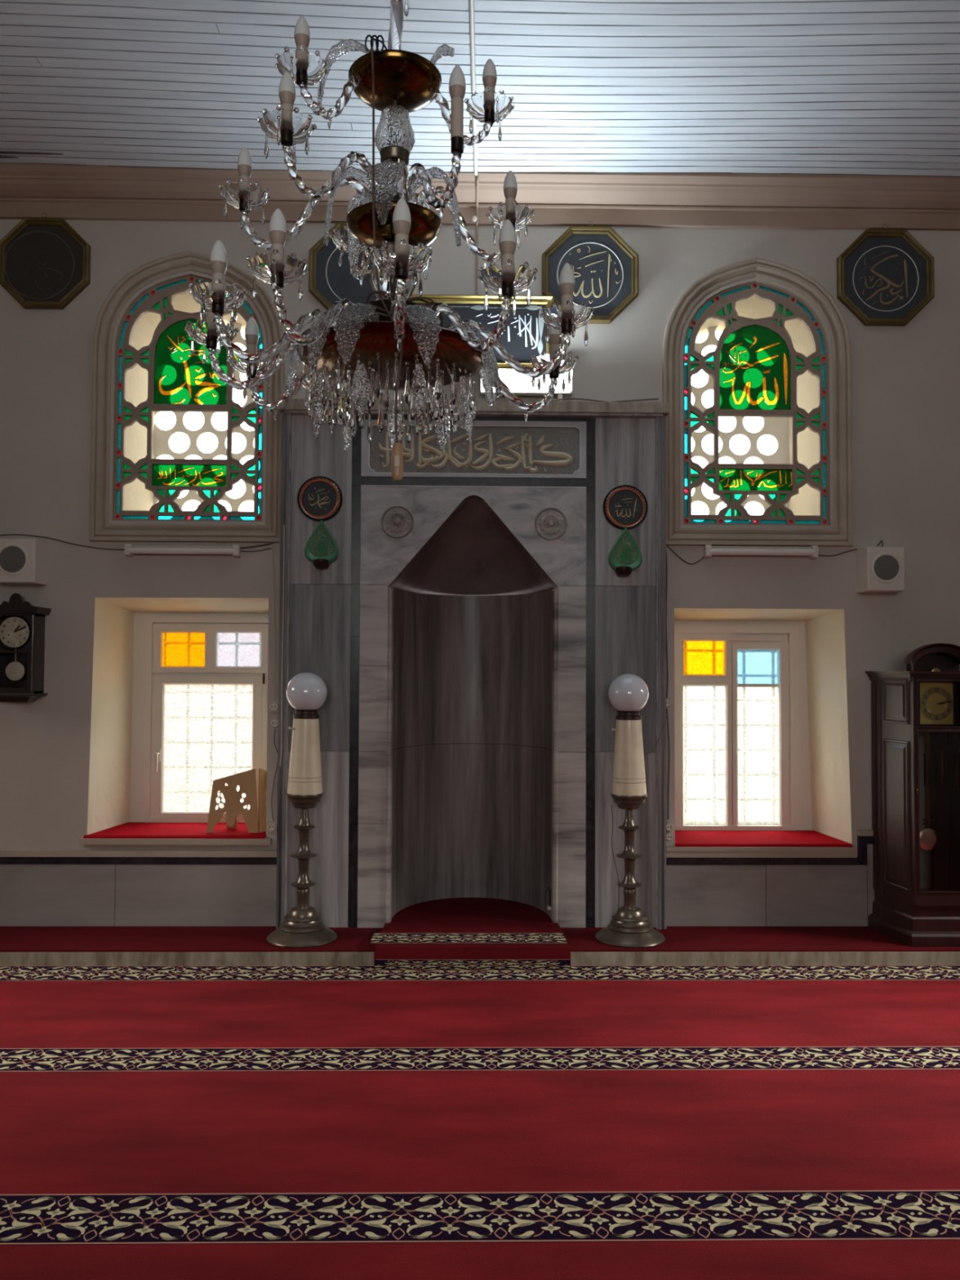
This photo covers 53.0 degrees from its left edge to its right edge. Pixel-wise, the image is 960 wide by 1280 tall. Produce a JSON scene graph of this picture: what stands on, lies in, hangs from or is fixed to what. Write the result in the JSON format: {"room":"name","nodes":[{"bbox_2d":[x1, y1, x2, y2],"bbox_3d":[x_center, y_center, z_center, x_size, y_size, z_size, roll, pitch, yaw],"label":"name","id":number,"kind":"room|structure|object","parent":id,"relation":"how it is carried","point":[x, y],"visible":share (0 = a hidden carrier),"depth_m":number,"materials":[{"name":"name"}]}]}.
{"room":"mosque","nodes":[
{"label":"mosque","id":0,"kind":"room"},
{"bbox_2d":[0,218,959,857],"bbox_3d":[-0.042,-0.449,5.606,9.000,4.230,0.780,0,-2,-1],"label":"wall","id":1,"kind":"structure","parent":0,"point":[65,753],"depth_m":5.25,"materials":[{"name":"paint"}]},
{"bbox_2d":[0,538,48,585],"bbox_3d":[-2.437,-0.413,5.095,0.222,0.230,0.158,0,-2,-1],"label":"wall speaker","id":2,"kind":"object","parent":1,"relation":"attached to","point":[23,562],"visible":1,"depth_m":5.02,"materials":[{"name":"beige plastic"}]},
{"bbox_2d":[0,542,29,575],"bbox_3d":[-2.441,-0.421,5.021,0.171,0.171,0.007,0,-2,-1],"label":"grille","id":3,"kind":"object","parent":2,"relation":"attached to","point":[14,557],"depth_m":5.02,"materials":[{"name":"beige plastic"}]},
{"bbox_2d":[0,592,51,702],"bbox_3d":[-2.448,0.040,5.079,0.289,0.574,0.162,0,-2,-1],"label":"wall clock","id":4,"kind":"object","parent":1,"relation":"attached to","point":[22,624],"visible":1,"depth_m":5.06,"materials":[{"name":"brown wood"}]},
{"bbox_2d":[0,212,90,309],"bbox_3d":[-2.361,-2.055,5.206,0.490,0.523,0.038,0,-2,-1],"label":"plaque","id":5,"kind":"object","parent":1,"relation":"attached to","point":[45,264],"visible":1,"depth_m":5.21,"materials":[{"name":"brown wood"}]},
{"bbox_2d":[0,533,124,550],"bbox_3d":[-2.244,-0.526,5.168,0.721,0.084,0.022,0,-2,-1],"label":"cable","id":6,"kind":"object","parent":1,"relation":"attached to","point":[3,534],"visible":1,"depth_m":5.17,"materials":[{"name":"brown plastic"}]},
{"bbox_2d":[0,849,276,926],"bbox_3d":[-2.807,1.315,5.101,3.472,0.398,0.030,0,-2,-1],"label":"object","id":7,"kind":"structure","parent":1,"relation":"attached to","point":[38,887],"depth_m":5.11,"materials":[{"name":"stone"}]},
{"bbox_2d":[79,837,271,847],"bbox_3d":[-1.619,1.080,5.125,1.011,0.045,0.035,0,-2,-1],"label":"trim","id":8,"kind":"structure","parent":1,"relation":"attached to","point":[87,842],"depth_m":5.11,"materials":[{"name":"beige"}]},
{"bbox_2d":[83,822,266,838],"bbox_3d":[-1.626,1.059,5.348,0.973,0.020,0.451,0,-2,-1],"label":"carpet","id":9,"kind":"object","parent":8,"relation":"on","point":[129,829],"visible":0.87,"depth_m":5.24,"materials":[{"name":"red carpet"}]},
{"bbox_2d":[206,768,266,832],"bbox_3d":[-1.295,0.875,5.303,0.378,0.348,0.158,0,-2,-1],"label":"book stand","id":10,"kind":"object","parent":9,"relation":"on","point":[255,822],"visible":0.87,"depth_m":5.22,"materials":[{"name":"brown wood"}]},
{"bbox_2d":[124,543,240,557],"bbox_3d":[-1.591,-0.479,5.157,0.604,0.060,0.067,0,-2,-1],"label":"tube light","id":11,"kind":"object","parent":1,"relation":"attached to","point":[130,549],"visible":1,"depth_m":5.13,"materials":[{"name":"beige plastic"}]},
{"bbox_2d":[88,250,285,542],"bbox_3d":[-1.583,-1.310,5.551,1.037,1.587,0.730,0,-2,-1],"label":"window","id":12,"kind":"structure","parent":1,"relation":"in","point":[207,480],"depth_m":5.23,"materials":[{"name":"glass"}]},
{"bbox_2d":[129,613,268,822],"bbox_3d":[-1.586,0.459,5.598,0.898,1.235,0.129,0,-2,-1],"label":"window","id":13,"kind":"structure","parent":1,"relation":"in","point":[172,649],"depth_m":5.61,"materials":[{"name":"beige plastic"}]},
{"bbox_2d":[164,632,260,811],"bbox_3d":[-1.591,0.469,5.862,0.898,1.235,0.036,0,-2,-1],"label":"window grille","id":14,"kind":"object","parent":1,"relation":"in","point":[237,644],"visible":0.33,"depth_m":5.85,"materials":[{"name":"beige metal"}]},
{"bbox_2d":[240,547,271,551],"bbox_3d":[-1.212,-0.487,5.188,0.175,0.024,0.013,0,-2,-6],"label":"cable","id":15,"kind":"object","parent":1,"relation":"attached to","point":[268,548],"visible":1,"depth_m":5.19,"materials":[{"name":"brown plastic"}]},
{"bbox_2d":[240,542,274,548],"bbox_3d":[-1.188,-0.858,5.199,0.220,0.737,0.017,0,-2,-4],"label":"cable","id":16,"kind":"object","parent":1,"relation":"attached to","point":[269,543],"visible":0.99,"depth_m":5.19,"materials":[{"name":"brown plastic"}]},
{"bbox_2d":[266,821,276,832],"bbox_3d":[-1.113,0.998,5.141,0.057,0.057,0.026,0,-2,-1],"label":"wall socket","id":17,"kind":"object","parent":1,"relation":"attached to","point":[271,826],"visible":1,"depth_m":5.13,"materials":[{"name":"beige plastic"}]},
{"bbox_2d":[267,700,278,711],"bbox_3d":[-1.105,0.356,5.160,0.061,0.061,0.026,0,-2,-1],"label":"wall socket","id":18,"kind":"object","parent":1,"relation":"attached to","point":[273,705],"visible":0.98,"depth_m":5.15,"materials":[{"name":"beige plastic"}]},
{"bbox_2d":[269,702,277,710],"bbox_3d":[-1.105,0.356,5.149,0.044,0.043,0.004,0,-2,-1],"label":"insert","id":19,"kind":"object","parent":18,"relation":"on","point":[273,706],"depth_m":5.15,"materials":[{"name":"beige plastic"}]},
{"bbox_2d":[270,718,278,728],"bbox_3d":[-1.096,0.445,5.155,0.053,0.053,0.031,0,-2,-1],"label":"wall socket","id":20,"kind":"object","parent":1,"relation":"attached to","point":[274,722],"visible":0.93,"depth_m":5.14,"materials":[{"name":"beige plastic"}]},
{"bbox_2d":[271,720,278,726],"bbox_3d":[-1.096,0.445,5.142,0.038,0.038,0.004,0,-2,-1],"label":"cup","id":21,"kind":"object","parent":20,"relation":"on","point":[273,722],"depth_m":5.14,"materials":[{"name":"beige plastic"}]},
{"bbox_2d":[272,549,275,700],"bbox_3d":[-1.110,-0.082,5.181,0.024,0.812,0.005,0,-2,-1],"label":"cable","id":22,"kind":"object","parent":1,"relation":"attached to","point":[273,549],"visible":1,"depth_m":5.18,"materials":[{"name":"beige plastic"}]},
{"bbox_2d":[271,728,277,821],"bbox_3d":[-1.099,0.725,5.157,0.038,0.497,0.004,0,-2,-1],"label":"cable","id":23,"kind":"object","parent":1,"relation":"attached to","point":[275,729],"visible":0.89,"depth_m":5.15,"materials":[{"name":"brown plastic"}]},
{"bbox_2d":[308,222,378,310],"bbox_3d":[-0.661,-2.021,5.234,0.534,0.568,0.038,0,-2,-1],"label":"plaque","id":24,"kind":"object","parent":1,"relation":"attached to","point":[329,283],"visible":0.25,"depth_m":5.23,"materials":[{"name":"brown wood"}]},
{"bbox_2d":[275,398,669,929],"bbox_3d":[-0.042,0.172,5.405,2.080,2.876,0.656,0,-2,-1],"label":"mihrab","id":25,"kind":"object","parent":1,"relation":"attached to","point":[471,754],"visible":0.95,"depth_m":5.17,"materials":[{"name":"stone"}]},
{"bbox_2d":[280,524,284,766],"bbox_3d":[-1.053,0.048,5.108,0.008,1.319,0.041,1,-2,-31],"label":"cable","id":26,"kind":"object","parent":25,"relation":"attached to","point":[284,525],"visible":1,"depth_m":5.09,"materials":[{"name":"beige plastic"}]},
{"bbox_2d":[297,475,342,521],"bbox_3d":[-0.858,-0.757,5.153,0.242,0.242,0.025,0,-2,-1],"label":"round plaque","id":27,"kind":"object","parent":25,"relation":"attached to","point":[319,498],"visible":1,"depth_m":5.15,"materials":[{"name":"black plastic"}]},
{"bbox_2d":[304,520,337,568],"bbox_3d":[-0.845,-0.508,5.129,0.179,0.263,0.092,0,-2,-1],"label":"night light","id":28,"kind":"object","parent":25,"relation":"attached to","point":[321,548],"visible":1,"depth_m":5.11,"materials":[{"name":"green glass"}]},
{"bbox_2d":[391,497,555,595],"bbox_3d":[-0.040,-0.522,5.486,0.914,0.499,0.536,0,-2,-1],"label":"hood","id":29,"kind":"object","parent":25,"relation":"attached to","point":[473,553],"depth_m":5.47,"materials":[{"name":"stone"}]},
{"bbox_2d":[480,368,572,401],"bbox_3d":[0.248,-1.362,5.171,0.494,0.177,0.044,0,-2,-1],"label":"lamp","id":30,"kind":"object","parent":25,"relation":"on","point":[518,384],"visible":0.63,"depth_m":5.15,"materials":[{"name":"beige plastic"}]},
{"bbox_2d":[545,886,551,910],"bbox_3d":[0.376,1.400,5.223,0.046,0.123,0.030,0,-2,-1],"label":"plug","id":31,"kind":"object","parent":25,"relation":"attached to","point":[549,890],"visible":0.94,"depth_m":5.21,"materials":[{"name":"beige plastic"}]},
{"bbox_2d":[551,398,604,401],"bbox_3d":[0.686,-1.279,5.163,0.610,0.034,0.030,0,-2,-5],"label":"cable","id":32,"kind":"object","parent":25,"relation":"on","point":[562,398],"visible":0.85,"depth_m":5.15,"materials":[{"name":"brown plastic"}]},
{"bbox_2d":[602,484,648,529],"bbox_3d":[0.783,-0.715,5.179,0.242,0.242,0.025,0,-2,-1],"label":"round plaque","id":33,"kind":"object","parent":25,"relation":"attached to","point":[624,506],"visible":1,"depth_m":5.18,"materials":[{"name":"black plastic"}]},
{"bbox_2d":[608,527,642,576],"bbox_3d":[0.779,-0.471,5.155,0.179,0.264,0.092,0,-2,-1],"label":"night light","id":34,"kind":"object","parent":25,"relation":"attached to","point":[625,555],"visible":1,"depth_m":5.14,"materials":[{"name":"green glass"}]},
{"bbox_2d":[614,398,658,401],"bbox_3d":[0.665,-1.283,5.170,0.607,0.057,0.034,0,-2,-5],"label":"cable","id":35,"kind":"object","parent":25,"relation":"on","point":[650,398],"visible":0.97,"depth_m":5.19,"materials":[{"name":"brown plastic"}]},
{"bbox_2d":[471,215,477,222],"bbox_3d":[-0.029,-2.294,5.240,0.028,0.028,0.020,0,-2,-1],"label":"clip","id":36,"kind":"object","parent":1,"relation":"attached to","point":[474,218],"visible":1,"depth_m":5.23,"materials":[{"name":"beige plastic"}]},
{"bbox_2d":[475,171,479,294],"bbox_3d":[-0.015,-2.144,5.158,0.012,0.652,0.214,0,-2,-1],"label":"cable","id":37,"kind":"object","parent":1,"relation":"attached to","point":[477,187],"visible":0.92,"depth_m":5.25,"materials":[{"name":"paint"}]},
{"bbox_2d":[0,162,959,231],"bbox_3d":[-0.025,-2.388,5.174,9.000,0.221,0.200,0,-2,-1],"label":"trim","id":38,"kind":"structure","parent":1,"relation":"attached to","point":[805,201],"depth_m":5.20,"materials":[{"name":"paint"}]},
{"bbox_2d":[0,951,959,965],"bbox_3d":[-0.041,1.569,4.925,9.000,0.074,0.460,0,-2,-1],"label":"trim","id":39,"kind":"structure","parent":1,"relation":"attached to","point":[6,958],"depth_m":4.70,"materials":[{"name":"stone"}]},
{"bbox_2d":[0,925,959,951],"bbox_3d":[-0.041,1.527,4.930,9.000,0.010,0.452,0,-2,-1],"label":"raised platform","id":40,"kind":"object","parent":39,"relation":"on","point":[12,939],"visible":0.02,"depth_m":4.87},
{"bbox_2d":[266,671,337,947],"bbox_3d":[-0.895,0.841,4.914,0.354,1.353,0.354,1,-2,-18],"label":"globe lamp","id":41,"kind":"object","parent":40,"relation":"on","point":[306,692],"visible":1,"depth_m":4.86,"materials":[{"name":"brown metal"}]},
{"bbox_2d":[286,791,323,808],"bbox_3d":[-0.895,0.819,4.915,0.188,0.077,0.188,1,-2,-18],"label":"lamp collar","id":42,"kind":"object","parent":41,"relation":"on","point":[302,800],"depth_m":4.85,"materials":[{"name":"brown metal"}]},
{"bbox_2d":[595,673,665,947],"bbox_3d":[0.766,0.849,4.941,0.354,1.353,0.354,0,-2,-1],"label":"globe lamp","id":43,"kind":"object","parent":40,"relation":"on","point":[628,926],"visible":1,"depth_m":4.88,"materials":[{"name":"brown metal"}]},
{"bbox_2d":[610,804,619,907],"bbox_3d":[0.709,1.170,5.001,0.031,0.648,0.163,0,-2,21],"label":"cable","id":44,"kind":"object","parent":43,"relation":"hanging from","point":[611,804],"visible":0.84,"depth_m":4.96,"materials":[{"name":"brown plastic"}]},
{"bbox_2d":[610,793,647,809],"bbox_3d":[0.766,0.827,4.941,0.188,0.077,0.188,0,-2,-1],"label":"tray","id":45,"kind":"object","parent":43,"relation":"on","point":[624,801],"depth_m":4.87,"materials":[{"name":"brown metal"}]},
{"bbox_2d":[644,711,667,755],"bbox_3d":[0.912,0.497,5.060,0.029,0.224,0.320,-1,-2,43],"label":"cable","id":46,"kind":"object","parent":43,"relation":"attached to","point":[667,712],"visible":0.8,"depth_m":5.09,"materials":[{"name":"brown plastic"}]},
{"bbox_2d":[865,643,959,946],"bbox_3d":[2.314,0.778,5.011,0.441,1.514,0.416,0,-2,-1],"label":"clock","id":47,"kind":"object","parent":40,"relation":"on","point":[925,697],"visible":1,"depth_m":4.93,"materials":[{"name":"brown wood"}]},
{"bbox_2d":[410,293,554,368],"bbox_3d":[-0.022,-1.656,5.189,0.845,0.407,0.034,0,-2,-1],"label":"framed piece","id":48,"kind":"object","parent":1,"relation":"attached to","point":[523,337],"visible":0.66,"depth_m":5.20,"materials":[{"name":"black"}]},
{"bbox_2d":[542,221,638,324],"bbox_3d":[0.602,-2.011,5.255,0.526,0.560,0.038,0,-2,-1],"label":"plaque","id":49,"kind":"object","parent":1,"relation":"attached to","point":[604,266],"visible":0.92,"depth_m":5.26,"materials":[{"name":"brown wood"}]},
{"bbox_2d":[666,553,668,697],"bbox_3d":[1.011,-0.092,5.217,0.019,0.823,0.007,0,-2,-1],"label":"cable","id":50,"kind":"object","parent":1,"relation":"attached to","point":[666,553],"visible":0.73,"depth_m":5.21,"materials":[{"name":"brown plastic"}]},
{"bbox_2d":[666,708,669,819],"bbox_3d":[1.014,0.669,5.194,0.020,0.597,0.007,0,-2,-1],"label":"cable","id":51,"kind":"object","parent":1,"relation":"attached to","point":[666,708],"visible":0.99,"depth_m":5.19,"materials":[{"name":"brown plastic"}]},
{"bbox_2d":[666,697,672,707],"bbox_3d":[1.011,0.339,5.195,0.053,0.053,0.031,0,-2,-1],"label":"wall socket","id":52,"kind":"object","parent":1,"relation":"attached to","point":[668,701],"visible":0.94,"depth_m":5.18,"materials":[{"name":"beige plastic"}]},
{"bbox_2d":[666,831,673,841],"bbox_3d":[1.017,1.057,5.173,0.049,0.049,0.031,0,-2,-1],"label":"wall socket","id":53,"kind":"object","parent":1,"relation":"attached to","point":[669,836],"visible":0.98,"depth_m":5.16,"materials":[{"name":"beige plastic"}]},
{"bbox_2d":[666,822,673,831],"bbox_3d":[1.016,1.005,5.175,0.049,0.049,0.031,0,-2,-1],"label":"wall socket","id":54,"kind":"object","parent":1,"relation":"attached to","point":[669,826],"visible":0.93,"depth_m":5.16,"materials":[{"name":"beige plastic"}]},
{"bbox_2d":[666,545,703,564],"bbox_3d":[1.116,-0.470,5.230,0.230,0.119,0.018,0,-2,3],"label":"cable","id":55,"kind":"object","parent":1,"relation":"attached to","point":[675,553],"visible":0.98,"depth_m":5.23,"materials":[{"name":"brown plastic"}]},
{"bbox_2d":[683,686,724,823],"bbox_3d":[1.370,0.704,5.906,0.251,0.832,0.036,0,-2,-1],"label":"window grille","id":56,"kind":"object","parent":1,"relation":"in","point":[714,749],"depth_m":5.90,"materials":[{"name":"beige metal"}]},
{"bbox_2d":[674,620,812,830],"bbox_3d":[1.496,0.505,5.670,0.927,1.242,0.087,0,-2,-1],"label":"window","id":57,"kind":"structure","parent":1,"relation":"in","point":[731,655],"depth_m":5.66,"materials":[{"name":"beige plastic"}]},
{"bbox_2d":[662,257,853,546],"bbox_3d":[1.508,-1.294,5.603,1.037,1.587,0.730,0,-2,-1],"label":"window","id":58,"kind":"structure","parent":1,"relation":"in","point":[770,370],"depth_m":5.28,"materials":[{"name":"glass"}]},
{"bbox_2d":[737,686,778,823],"bbox_3d":[1.704,0.705,5.911,0.246,0.832,0.036,0,-2,-1],"label":"window grille","id":59,"kind":"object","parent":1,"relation":"in","point":[773,749],"depth_m":5.90,"materials":[{"name":"beige metal"}]},
{"bbox_2d":[702,544,817,558],"bbox_3d":[1.519,-0.478,5.210,0.607,0.065,0.068,0,-2,-1],"label":"tube light","id":60,"kind":"object","parent":1,"relation":"attached to","point":[811,552],"visible":1,"depth_m":5.18,"materials":[{"name":"beige plastic"}]},
{"bbox_2d":[666,846,857,857],"bbox_3d":[1.506,1.141,5.177,1.036,0.055,0.035,0,-2,-1],"label":"trim","id":61,"kind":"structure","parent":1,"relation":"attached to","point":[671,851],"depth_m":5.16,"materials":[{"name":"beige stone"}]},
{"bbox_2d":[675,830,853,847],"bbox_3d":[1.521,1.115,5.400,0.967,0.020,0.451,0,-2,-1],"label":"carpet","id":62,"kind":"object","parent":61,"relation":"on","point":[764,838],"visible":0.87,"depth_m":5.34,"materials":[{"name":"red carpet"}]},
{"bbox_2d":[666,829,933,926],"bbox_3d":[2.721,1.286,5.196,3.470,0.514,0.030,0,-2,-1],"label":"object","id":63,"kind":"structure","parent":1,"relation":"attached to","point":[701,891],"depth_m":5.17,"materials":[{"name":"stone"}]},
{"bbox_2d":[817,548,857,556],"bbox_3d":[1.939,-0.477,5.237,0.220,0.042,0.030,0,-2,2],"label":"cable","id":64,"kind":"object","parent":1,"relation":"attached to","point":[855,548],"visible":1,"depth_m":5.24,"materials":[{"name":"brown plastic"}]},
{"bbox_2d":[856,546,904,593],"bbox_3d":[2.154,-0.376,5.172,0.198,0.234,0.158,0,-2,-1],"label":"wall speaker","id":65,"kind":"object","parent":1,"relation":"attached to","point":[878,569],"visible":1,"depth_m":5.10,"materials":[{"name":"beige plastic"}]},
{"bbox_2d":[871,551,902,583],"bbox_3d":[2.154,-0.384,5.098,0.166,0.166,0.007,0,-2,-1],"label":"grille","id":66,"kind":"object","parent":65,"relation":"attached to","point":[886,566],"depth_m":5.10,"materials":[{"name":"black plastic"}]},
{"bbox_2d":[836,224,934,326],"bbox_3d":[2.227,-2.007,5.282,0.526,0.560,0.038,0,-2,-1],"label":"plaque","id":67,"kind":"object","parent":1,"relation":"attached to","point":[885,277],"visible":1,"depth_m":5.28,"materials":[{"name":"brown wood"}]},
{"bbox_2d":[0,0,959,176],"bbox_3d":[0.050,-2.631,0.828,9.000,0.157,10.405,0,-2,-1],"label":"ceiling","id":68,"kind":"structure","parent":0,"point":[754,86],"depth_m":4.27,"materials":[{"name":"white"}]},
{"bbox_2d":[184,0,594,480],"bbox_3d":[-0.217,-1.429,2.170,0.938,2.214,0.782,0,-2,18],"label":"crystal chandelier","id":69,"kind":"object","parent":68,"relation":"hanging from","point":[392,342],"visible":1,"depth_m":2.13,"materials":[{"name":"clear glass"}]},
{"bbox_2d":[205,341,217,349],"bbox_3d":[-0.608,-0.674,2.180,0.026,0.030,0.025,0,-2,-5],"label":"socket","id":70,"kind":"object","parent":69,"relation":"attached to","point":[209,344],"depth_m":2.17,"materials":[{"name":"black metal"}]},
{"bbox_2d":[212,304,224,314],"bbox_3d":[-0.543,-0.692,1.994,0.026,0.030,0.025,1,-2,-33],"label":"socket","id":71,"kind":"object","parent":69,"relation":"attached to","point":[216,308],"depth_m":1.98,"materials":[{"name":"black metal"}]},
{"bbox_2d":[239,202,249,211],"bbox_3d":[-0.559,-1.033,2.284,0.026,0.030,0.025,0,-2,9],"label":"socket","id":72,"kind":"object","parent":69,"relation":"attached to","point":[242,205],"depth_m":2.27,"materials":[{"name":"black metal"}]},
{"bbox_2d":[246,370,256,377],"bbox_3d":[-0.569,-0.668,2.396,0.026,0.030,0.025,-1,-2,26],"label":"socket","id":73,"kind":"object","parent":69,"relation":"attached to","point":[254,375],"depth_m":2.39,"materials":[{"name":"black metal"}]},
{"bbox_2d":[271,277,284,288],"bbox_3d":[-0.391,-0.695,1.856,0.025,0.030,0.026,-1,-2,28],"label":"socket","id":74,"kind":"object","parent":69,"relation":"attached to","point":[280,281],"depth_m":1.85,"materials":[{"name":"black metal"}]},
{"bbox_2d":[280,134,293,146],"bbox_3d":[-0.401,-1.041,1.994,0.025,0.030,0.026,-1,-2,41],"label":"socket","id":75,"kind":"object","parent":69,"relation":"attached to","point":[286,140],"depth_m":1.99,"materials":[{"name":"black metal"}]},
{"bbox_2d":[296,74,307,85],"bbox_3d":[-0.394,-1.242,2.125,0.026,0.030,0.025,1,-2,-29],"label":"socket","id":76,"kind":"object","parent":69,"relation":"attached to","point":[301,79],"depth_m":2.12,"materials":[{"name":"black metal"}]},
{"bbox_2d":[374,104,415,153],"bbox_3d":[-0.198,-1.181,2.233,0.094,0.106,0.094,0,-2,-1],"label":"glass vase","id":77,"kind":"object","parent":69,"relation":"on","point":[394,133],"depth_m":2.20,"materials":[{"name":"clear glass"}]},
{"bbox_2d":[391,442,403,480],"bbox_3d":[-0.169,-0.365,1.973,0.024,0.077,0.020,0,-2,-1],"label":"finial","id":78,"kind":"object","parent":69,"relation":"attached to","point":[397,449],"depth_m":1.97,"materials":[{"name":"brown wood"}]},
{"bbox_2d":[395,268,408,279],"bbox_3d":[-0.148,-0.695,1.812,0.025,0.030,0.026,0,-2,-7],"label":"socket","id":79,"kind":"object","parent":69,"relation":"attached to","point":[400,273],"depth_m":1.80,"materials":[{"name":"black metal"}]},
{"bbox_2d":[450,134,463,154],"bbox_3d":[-0.047,-1.006,1.958,0.025,0.030,0.026,1,-2,-29],"label":"socket","id":80,"kind":"object","parent":69,"relation":"attached to","point":[456,140],"depth_m":1.95,"materials":[{"name":"black metal"}]},
{"bbox_2d":[484,113,494,124],"bbox_3d":[0.023,-1.243,2.283,0.026,0.030,0.025,1,-2,-12],"label":"socket","id":81,"kind":"object","parent":69,"relation":"attached to","point":[489,118],"depth_m":2.27,"materials":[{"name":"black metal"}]},
{"bbox_2d":[502,287,513,297],"bbox_3d":[0.054,-0.692,1.897,0.025,0.030,0.026,2,-2,-38],"label":"socket","id":82,"kind":"object","parent":69,"relation":"attached to","point":[507,291],"depth_m":1.89,"materials":[{"name":"black metal"}]},
{"bbox_2d":[548,370,559,378],"bbox_3d":[0.182,-0.659,2.367,0.026,0.030,0.025,1,-2,-21],"label":"socket","id":83,"kind":"object","parent":69,"relation":"attached to","point":[554,374],"depth_m":2.36,"materials":[{"name":"black metal"}]},
{"bbox_2d":[560,324,571,333],"bbox_3d":[0.188,-0.681,2.087,0.026,0.030,0.025,0,-2,19],"label":"socket","id":84,"kind":"object","parent":69,"relation":"attached to","point":[565,329],"depth_m":2.08,"materials":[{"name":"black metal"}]},
{"bbox_2d":[469,0,478,175],"bbox_3d":[-0.027,-2.460,4.307,0.020,0.054,1.519,0,-2,0],"label":"conduit","id":85,"kind":"object","parent":68,"relation":"attached to","point":[472,24],"visible":0.8,"depth_m":4.08,"materials":[{"name":"beige plastic"}]},
{"bbox_3d":[0.036,1.565,0.354,9.000,0.188,9.600,0,-2,-1],"label":"floor","id":86,"kind":"structure","parent":0,"visible":0},
{"bbox_2d":[0,964,959,1279],"bbox_3d":[0.041,1.457,0.126,9.000,0.014,9.138,0,-2,-1],"label":"carpet","id":87,"kind":"object","parent":86,"relation":"on","point":[157,1122],"visible":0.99,"depth_m":3.04,"materials":[{"name":"red carpet"}]},
{"bbox_2d":[370,897,570,970],"bbox_3d":[-0.058,1.549,5.139,0.973,0.103,1.052,0,-2,-1],"label":"carpet","id":88,"kind":"object","parent":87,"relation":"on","point":[464,933],"visible":1,"depth_m":4.79,"materials":[{"name":"red carpet"}]},
{"bbox_3d":[-0.173,2.200,12.528,28.000,0.050,13.220,0,-2,-1],"label":"floor","id":89,"kind":"structure","parent":0,"visible":0},
{"bbox_2d":[164,632,778,821],"bbox_3d":[-0.115,0.858,9.478,14.000,2.450,0.200,0,-2,-1],"label":"window panes","id":90,"kind":"structure","parent":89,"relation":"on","point":[250,647],"depth_m":9.37,"materials":[{"name":"white glass"}]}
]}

